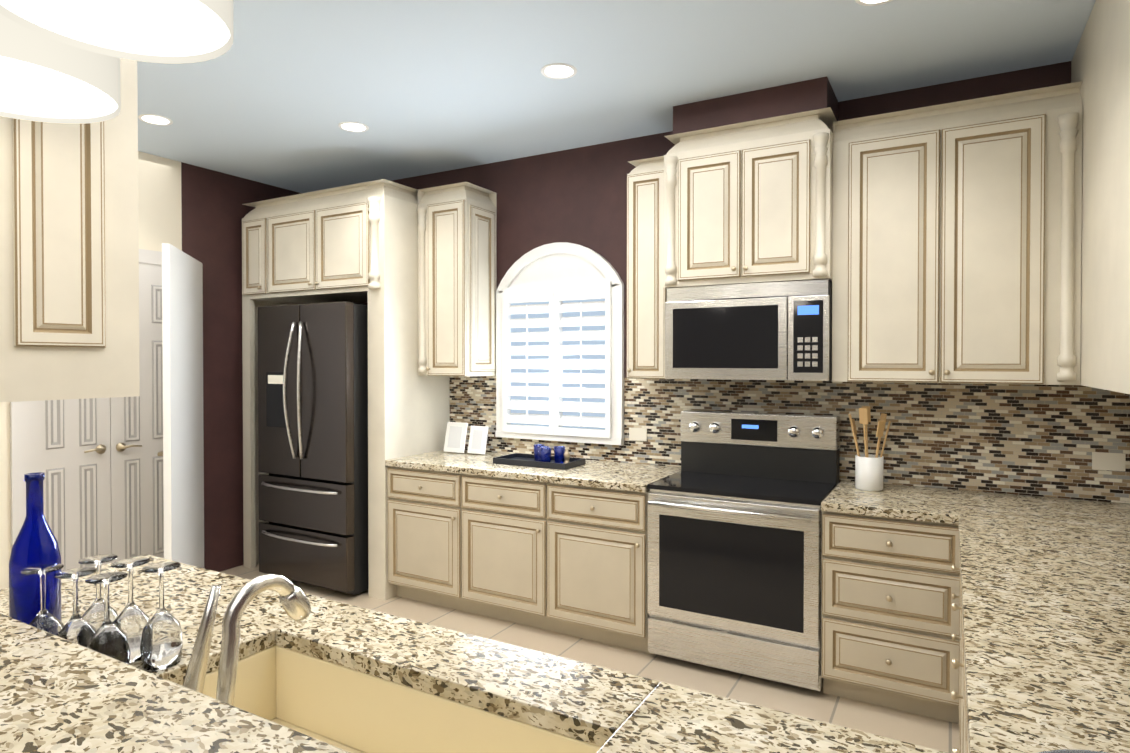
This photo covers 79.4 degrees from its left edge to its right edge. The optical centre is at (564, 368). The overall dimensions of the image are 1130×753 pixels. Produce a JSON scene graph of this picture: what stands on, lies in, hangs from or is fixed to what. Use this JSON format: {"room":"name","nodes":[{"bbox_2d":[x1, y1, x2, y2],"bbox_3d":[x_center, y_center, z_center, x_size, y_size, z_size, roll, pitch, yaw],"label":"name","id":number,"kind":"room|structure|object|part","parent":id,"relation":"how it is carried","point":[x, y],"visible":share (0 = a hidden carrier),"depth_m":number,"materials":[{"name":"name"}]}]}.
{"room":"kitchen","nodes":[
{"label":"kitchen","id":0,"kind":"room"},
{"bbox_2d":[0,151,301,589],"bbox_3d":[-4.006,0.053,2.606,0.150,2.950,7.260,0,1,30],"label":"wall","id":1,"kind":"structure","parent":0,"point":[215,211],"depth_m":4.98,"materials":[{"name":"brown paint"}]},
{"bbox_2d":[10,249,163,570],"bbox_3d":[-2.895,0.359,4.347,0.062,2.300,1.060,0,1,30],"label":"doors","id":2,"kind":"structure","parent":1,"relation":"attached to","point":[98,462],"depth_m":4.33,"materials":[{"name":"white paint"}]},
{"bbox_2d":[157,243,203,567],"bbox_3d":[-2.470,0.378,4.423,0.638,2.240,0.619,0,1,30],"label":"open door leaf","id":3,"kind":"structure","parent":1,"relation":"in","point":[182,453],"depth_m":4.29,"materials":[{"name":"white wood"}]},
{"bbox_2d":[220,564,959,752],"bbox_3d":[-1.549,1.594,1.228,6.100,0.100,7.860,0,1,30],"label":"floor","id":4,"kind":"structure","parent":0,"point":[924,731],"depth_m":3.40,"materials":[{"name":"tile"}]},
{"bbox_2d":[258,302,368,594],"bbox_3d":[-1.623,0.523,4.894,0.880,1.920,0.836,0,1,30],"label":"refrigerator","id":5,"kind":"object","parent":4,"relation":"on","point":[334,387],"depth_m":4.53,"materials":[{"name":"grey metal"}]},
{"bbox_3d":[-1.811,0.420,4.562,0.746,1.472,0.076,0,1,30],"label":"refrigerator handle","id":6,"kind":"part","parent":5,"relation":"part of","materials":[{"name":"silver metal"}]},
{"bbox_2d":[387,466,458,609],"bbox_3d":[-0.739,1.070,4.562,0.607,0.872,0.649,0,1,30],"label":"base cabinet","id":7,"kind":"object","parent":4,"relation":"on","point":[423,505],"depth_m":4.28,"materials":[{"name":"beige wood"}]},
{"bbox_2d":[459,474,546,629],"bbox_3d":[-0.212,1.073,4.262,0.607,0.872,0.649,0,1,30],"label":"base cabinet","id":8,"kind":"object","parent":4,"relation":"on","point":[503,521],"depth_m":3.98,"materials":[{"name":"beige wood"}]},
{"bbox_2d":[547,483,652,653],"bbox_3d":[0.316,1.077,3.962,0.607,0.872,0.649,0,1,30],"label":"base cabinet","id":9,"kind":"object","parent":4,"relation":"on","point":[571,560],"depth_m":3.68,"materials":[{"name":"beige wood"}]},
{"bbox_2d":[385,450,680,492],"bbox_3d":[-0.214,0.614,4.253,1.820,0.040,0.658,0,1,30],"label":"countertop","id":10,"kind":"structure","parent":9,"relation":"on","point":[596,474],"depth_m":4.03,"materials":[{"name":"stone"}]},
{"bbox_2d":[444,422,467,452],"bbox_3d":[-0.759,0.482,4.775,0.170,0.212,0.086,0,1,30],"label":"picture frame","id":11,"kind":"object","parent":10,"relation":"on","point":[455,437],"visible":0.98,"depth_m":4.75,"materials":[{"name":"white"}]},
{"bbox_2d":[467,426,488,453],"bbox_3d":[-0.593,0.492,4.702,0.140,0.192,0.083,0,1,30],"label":"picture frame","id":12,"kind":"object","parent":10,"relation":"on","point":[478,440],"visible":0.98,"depth_m":4.68,"materials":[{"name":"white"}]},
{"bbox_2d":[493,449,585,469],"bbox_3d":[-0.162,0.540,4.247,0.520,0.108,0.260,0,1,30],"label":"serving tray","id":13,"kind":"object","parent":10,"relation":"on","point":[521,459],"visible":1,"depth_m":4.17,"materials":[{"name":"black"}]},
{"bbox_2d":[534,444,544,460],"bbox_3d":[-0.164,0.532,4.305,0.072,0.100,0.071,0,1,30],"label":"tumbler","id":14,"kind":"object","parent":13,"relation":"on","point":[536,457],"visible":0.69,"depth_m":4.28,"materials":[{"name":"blue glass"}]},
{"bbox_2d":[538,446,548,461],"bbox_3d":[-0.132,0.533,4.218,0.072,0.100,0.071,0,1,30],"label":"tumbler","id":15,"kind":"object","parent":13,"relation":"on","point":[539,447],"visible":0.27,"depth_m":4.20,"materials":[{"name":"blue glass"}]},
{"bbox_2d":[540,447,550,461],"bbox_3d":[-0.118,0.534,4.141,0.072,0.100,0.071,0,1,30],"label":"tumbler","id":16,"kind":"object","parent":13,"relation":"on","point":[545,454],"visible":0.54,"depth_m":4.11,"materials":[{"name":"blue glass"}]},
{"bbox_2d":[554,446,564,462],"bbox_3d":[-0.034,0.533,4.209,0.072,0.100,0.071,0,1,30],"label":"tumbler","id":17,"kind":"object","parent":13,"relation":"on","point":[559,451],"visible":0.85,"depth_m":4.18,"materials":[{"name":"blue glass"}]},
{"bbox_2d":[647,410,839,690],"bbox_3d":[0.932,0.870,3.560,0.851,1.235,0.682,0,1,30],"label":"range","id":18,"kind":"object","parent":4,"relation":"on","point":[776,654],"depth_m":3.38,"materials":[{"name":"silver metal"}]},
{"bbox_3d":[0.904,0.751,3.510,0.851,0.935,0.569,0,1,30],"label":"front of the kitchen range","id":19,"kind":"part","parent":18,"relation":"part of","materials":[{"name":"silver metal"}]},
{"bbox_2d":[821,511,954,722],"bbox_3d":[1.574,1.085,3.248,0.568,0.872,0.649,0,1,30],"label":"base cabinet","id":20,"kind":"object","parent":4,"relation":"on","point":[888,584],"depth_m":2.97,"materials":[{"name":"beige wood"}]},
{"bbox_2d":[821,480,947,523],"bbox_3d":[1.555,0.626,3.246,0.529,0.040,0.662,0,1,30],"label":"countertop","id":21,"kind":"structure","parent":20,"relation":"on","point":[926,504],"depth_m":3.09,"materials":[{"name":"stone"}]},
{"bbox_2d":[855,454,883,490],"bbox_3d":[1.527,0.521,3.414,0.130,0.165,0.130,0,1,30],"label":"utensil crock","id":22,"kind":"object","parent":21,"relation":"on","point":[869,473],"visible":0.96,"depth_m":3.36,"materials":[{"name":"white ceramic"}]},
{"bbox_2d":[848,406,890,457],"bbox_3d":[1.527,0.393,3.413,0.194,0.398,0.154,0,1,30],"label":"wooden spoons","id":23,"kind":"object","parent":22,"relation":"in","point":[864,416],"visible":0.73,"depth_m":3.38,"materials":[{"name":"brown wood"}]},
{"bbox_2d":[955,525,959,549],"bbox_3d":[1.856,1.094,2.431,0.768,0.872,0.536,0,1,30],"label":"base cabinet","id":24,"kind":"object","parent":4,"relation":"on","point":[957,547],"depth_m":2.84,"materials":[{"name":"beige wood"}]},
{"bbox_2d":[948,489,1129,752],"bbox_3d":[1.457,0.642,1.742,0.786,0.040,3.376,0,1,30],"label":"countertop","id":25,"kind":"structure","parent":24,"relation":"on","point":[1046,610],"depth_m":1.68,"materials":[{"name":"stone"}]},
{"bbox_2d":[1039,749,1109,752],"bbox_3d":[0.704,0.583,0.789,0.320,0.100,0.320,0,1,30],"label":"fruit bowl","id":26,"kind":"object","parent":25,"relation":"on","point":[1069,751],"visible":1,"depth_m":0.94,"materials":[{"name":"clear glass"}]},
{"bbox_2d":[955,550,960,697],"bbox_3d":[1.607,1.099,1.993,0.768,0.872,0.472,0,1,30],"label":"base cabinet","id":27,"kind":"object","parent":4,"relation":"on","point":[957,552],"depth_m":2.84,"materials":[{"name":"beige wood"}]},
{"bbox_2d":[955,590,963,752],"bbox_3d":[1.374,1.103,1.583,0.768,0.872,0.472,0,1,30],"label":"base cabinet","id":28,"kind":"object","parent":4,"relation":"on","point":[961,636],"depth_m":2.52,"materials":[{"name":"beige wood"}]},
{"bbox_2d":[959,650,968,752],"bbox_3d":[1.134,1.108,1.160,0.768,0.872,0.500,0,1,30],"label":"base cabinet","id":29,"kind":"object","parent":4,"relation":"on","point":[963,724],"depth_m":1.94,"materials":[{"name":"beige wood"}]},
{"bbox_2d":[0,554,947,752],"bbox_3d":[-0.554,0.741,1.370,2.342,0.227,0.742,0,1,30],"label":"countertop","id":30,"kind":"structure","parent":29,"relation":"on","point":[347,677],"depth_m":1.44,"materials":[{"name":"stone"}]},
{"bbox_2d":[9,472,61,623],"bbox_3d":[-1.175,0.428,1.509,0.092,0.392,0.092,0,1,30],"label":"bottle","id":31,"kind":"object","parent":30,"relation":"on","point":[35,543],"visible":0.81,"depth_m":1.48,"materials":[{"name":"blue glass"}]},
{"bbox_2d":[21,563,63,634],"bbox_3d":[-1.099,0.523,1.432,0.080,0.205,0.080,0,1,30],"label":"wine glass","id":32,"kind":"object","parent":30,"relation":"on","point":[44,619],"visible":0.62,"depth_m":1.43,"materials":[{"name":"clear glass"}]},
{"bbox_2d":[54,567,95,646],"bbox_3d":[-1.010,0.523,1.405,0.080,0.205,0.080,0,1,30],"label":"wine glass","id":33,"kind":"object","parent":30,"relation":"on","point":[77,628],"visible":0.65,"depth_m":1.40,"materials":[{"name":"clear glass"}]},
{"bbox_2d":[78,554,117,630],"bbox_3d":[-1.030,0.522,1.502,0.080,0.205,0.080,0,1,30],"label":"wine glass","id":34,"kind":"object","parent":30,"relation":"on","point":[93,615],"visible":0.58,"depth_m":1.49,"materials":[{"name":"clear glass"}]},
{"bbox_2d":[85,572,130,663],"bbox_3d":[-0.925,0.523,1.374,0.080,0.205,0.080,0,1,30],"label":"wine glass","id":35,"kind":"object","parent":30,"relation":"on","point":[109,637],"visible":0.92,"depth_m":1.36,"materials":[{"name":"clear glass"}]},
{"bbox_2d":[111,558,149,662],"bbox_3d":[-0.942,0.522,1.475,0.080,0.205,0.080,0,1,30],"label":"wine glass","id":36,"kind":"object","parent":30,"relation":"on","point":[131,620],"visible":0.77,"depth_m":1.46,"materials":[{"name":"clear glass"}]},
{"bbox_2d":[140,562,182,670],"bbox_3d":[-0.856,0.523,1.444,0.080,0.205,0.080,0,1,30],"label":"wine glass","id":37,"kind":"object","parent":30,"relation":"on","point":[161,644],"visible":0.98,"depth_m":1.42,"materials":[{"name":"clear glass"}]},
{"bbox_2d":[182,574,310,705],"bbox_3d":[-0.543,0.489,1.160,0.156,0.278,0.215,0,1,30],"label":"faucet","id":38,"kind":"object","parent":30,"relation":"on","point":[294,602],"visible":0.54,"depth_m":1.12,"materials":[{"name":"silver metal"}]},
{"bbox_2d":[137,0,1095,192],"bbox_3d":[-1.549,-1.456,1.194,6.100,0.100,7.860,0,1,30],"label":"ceiling","id":39,"kind":"structure","parent":0,"point":[277,92],"depth_m":3.24,"materials":[{"name":"grey paint"}]},
{"bbox_2d":[0,14,120,123],"bbox_3d":[-1.288,-1.024,1.557,0.450,0.768,0.450,0,1,30],"label":"pendant light","id":40,"kind":"object","parent":39,"relation":"hanging from","point":[45,79],"visible":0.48,"depth_m":1.56,"materials":[{"name":"fabric"}]},
{"bbox_2d":[0,0,232,63],"bbox_3d":[-0.751,-0.994,1.126,0.360,0.818,0.360,0,1,30],"label":"pendant light","id":41,"kind":"object","parent":39,"relation":"hanging from","point":[173,31],"visible":1,"depth_m":1.19,"materials":[{"name":"fabric"}]},
{"bbox_2d":[138,114,172,125],"bbox_3d":[-2.359,-1.433,3.920,0.176,0.005,0.176,0,1,30],"label":"recessed light","id":42,"kind":"object","parent":39,"relation":"in","point":[155,119],"visible":0.96,"depth_m":3.91,"materials":[{"name":"white"}]},
{"bbox_2d":[338,122,368,131],"bbox_3d":[-1.256,-1.435,4.041,0.176,0.005,0.176,0,1,30],"label":"recessed light","id":43,"kind":"object","parent":39,"relation":"in","point":[353,126],"visible":1,"depth_m":4.03,"materials":[{"name":"white"}]},
{"bbox_2d":[541,63,576,78],"bbox_3d":[-0.029,-1.426,3.264,0.176,0.005,0.176,0,1,30],"label":"recessed light","id":44,"kind":"object","parent":39,"relation":"in","point":[559,71],"visible":1,"depth_m":3.26,"materials":[{"name":"white"}]},
{"bbox_2d":[855,0,892,5],"bbox_3d":[1.188,-1.418,2.573,0.176,0.005,0.176,0,1,30],"label":"recessed light","id":45,"kind":"object","parent":39,"relation":"in","point":[870,2],"visible":1,"depth_m":2.63,"materials":[{"name":"white"}]},
{"bbox_2d":[354,61,1128,503],"bbox_3d":[0.280,0.033,4.433,6.100,2.950,0.150,0,1,30],"label":"wall","id":46,"kind":"structure","parent":0,"point":[576,195],"depth_m":4.40,"materials":[{"name":"brown paint"}]},
{"bbox_2d":[242,202,313,304],"bbox_3d":[-2.126,-0.880,5.310,0.280,0.715,0.678,0,1,30],"label":"upper cabinet","id":47,"kind":"object","parent":46,"relation":"attached to","point":[251,257],"depth_m":5.05,"materials":[{"name":"beige wood"}]},
{"bbox_2d":[258,179,417,302],"bbox_3d":[-1.528,-0.876,4.955,1.109,0.715,0.705,0,1,30],"label":"upper cabinet","id":48,"kind":"object","parent":46,"relation":"attached to","point":[356,243],"depth_m":4.62,"materials":[{"name":"beige wood"}]},
{"bbox_2d":[417,182,496,376],"bbox_3d":[-0.752,-0.590,4.699,0.430,1.280,0.391,0,1,30],"label":"upper cabinet","id":49,"kind":"object","parent":46,"relation":"attached to","point":[457,256],"visible":0.96,"depth_m":4.57,"materials":[{"name":"beige wood"}]},
{"bbox_2d":[495,242,623,444],"bbox_3d":[-0.049,-0.178,4.519,0.960,1.310,0.118,0,1,30],"label":"window","id":50,"kind":"structure","parent":46,"relation":"in","point":[566,328],"depth_m":4.47,"materials":[{"name":"white wood"}]},
{"bbox_3d":[-0.049,-0.178,4.519,0.960,1.310,0.118,0,1,30],"label":"window casing and shutters","id":51,"kind":"part","parent":50,"relation":"part of","materials":[{"name":"white wood"}]},
{"bbox_2d":[627,156,666,378],"bbox_3d":[0.536,-0.565,3.967,0.248,1.245,0.391,0,1,30],"label":"upper cabinet","id":52,"kind":"object","parent":46,"relation":"attached to","point":[646,295],"visible":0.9,"depth_m":3.83,"materials":[{"name":"beige wood"}]},
{"bbox_2d":[664,107,836,287],"bbox_3d":[1.000,-0.856,3.660,0.855,0.825,0.461,0,1,30],"label":"upper cabinet","id":53,"kind":"object","parent":46,"relation":"attached to","point":[748,202],"visible":1,"depth_m":3.47,"materials":[{"name":"beige wood"}]},
{"bbox_2d":[665,279,831,380],"bbox_3d":[1.012,-0.192,3.688,0.847,0.496,0.398,0,1,30],"label":"microwave","id":54,"kind":"object","parent":53,"relation":"attached to","point":[784,369],"depth_m":3.50,"materials":[{"name":"silver metal"}]},
{"bbox_3d":[0.922,-0.210,3.531,0.835,0.456,0.036,0,1,30],"label":"mounted microwave front","id":55,"kind":"part","parent":54,"relation":"part of","materials":[{"name":"silver metal"}]},
{"bbox_2d":[673,77,837,133],"bbox_3d":[1.029,-1.352,3.685,0.795,0.160,0.380,0,1,30],"label":"soffit","id":56,"kind":"object","parent":46,"relation":"attached to","point":[801,96],"visible":0.71,"depth_m":3.50,"materials":[{"name":"brown paint"}]},
{"bbox_2d":[450,376,1129,503],"bbox_3d":[0.889,0.329,3.998,3.984,0.536,0.006,0,1,30],"label":"backsplash","id":57,"kind":"structure","parent":46,"relation":"attached to","point":[1035,440],"depth_m":3.45,"materials":[{"name":"tile"}]},
{"bbox_2d":[629,428,646,440],"bbox_3d":[0.455,0.410,4.238,0.120,0.080,0.006,0,1,30],"label":"electrical outlet plate","id":58,"kind":"object","parent":57,"relation":"attached to","point":[635,434],"depth_m":4.23,"materials":[{"name":"beige plastic"}]},
{"bbox_2d":[1092,452,1125,470],"bbox_3d":[2.472,0.423,3.093,0.120,0.080,0.006,0,1,30],"label":"electrical outlet plate","id":59,"kind":"object","parent":57,"relation":"attached to","point":[1109,461],"depth_m":3.09,"materials":[{"name":"beige plastic"}]},
{"bbox_2d":[832,81,1082,384],"bbox_3d":[1.821,-0.574,3.238,0.988,1.280,0.391,0,1,30],"label":"upper cabinet","id":60,"kind":"object","parent":46,"relation":"attached to","point":[956,239],"visible":1,"depth_m":3.07,"materials":[{"name":"beige wood"}]},
{"bbox_3d":[-2.672,0.055,2.432,2.340,2.950,0.155,0,1,30],"label":"wall","id":61,"kind":"structure","parent":0,"visible":0},
{"bbox_2d":[0,58,139,401],"bbox_3d":[-1.787,-0.662,2.239,0.662,1.508,0.393,0,1,30],"label":"upper cabinet","id":62,"kind":"object","parent":61,"relation":"attached to","point":[69,279],"visible":0.69,"depth_m":2.07,"materials":[{"name":"beige wood"}]},
{"bbox_3d":[0.908,0.084,-0.184,0.150,2.950,7.260,0,1,30],"label":"wall","id":63,"kind":"structure","parent":0,"visible":0},
{"bbox_2d":[1071,0,1126,392],"bbox_3d":[2.146,-0.672,2.496,0.346,1.493,1.358,0,1,30],"label":"upper cabinet","id":64,"kind":"object","parent":63,"relation":"attached to","point":[1100,65],"depth_m":2.48,"materials":[{"name":"beige wood"}]},
{"bbox_2d":[1123,0,1129,393],"bbox_3d":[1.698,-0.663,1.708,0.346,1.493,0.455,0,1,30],"label":"upper cabinet","id":65,"kind":"object","parent":63,"relation":"attached to","point":[1126,71],"depth_m":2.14,"materials":[{"name":"beige wood"}]},
{"bbox_3d":[-0.440,1.034,0.805,3.156,1.028,0.130,0,1,30],"label":"wall","id":66,"kind":"structure","parent":0,"visible":0},
{"bbox_2d":[0,613,349,752],"bbox_3d":[-0.531,0.499,0.733,3.248,0.040,0.465,0,1,30],"label":"bar","id":67,"kind":"object","parent":66,"relation":"on","point":[58,694],"visible":1,"depth_m":0.94,"materials":[{"name":"stone"}]}
]}

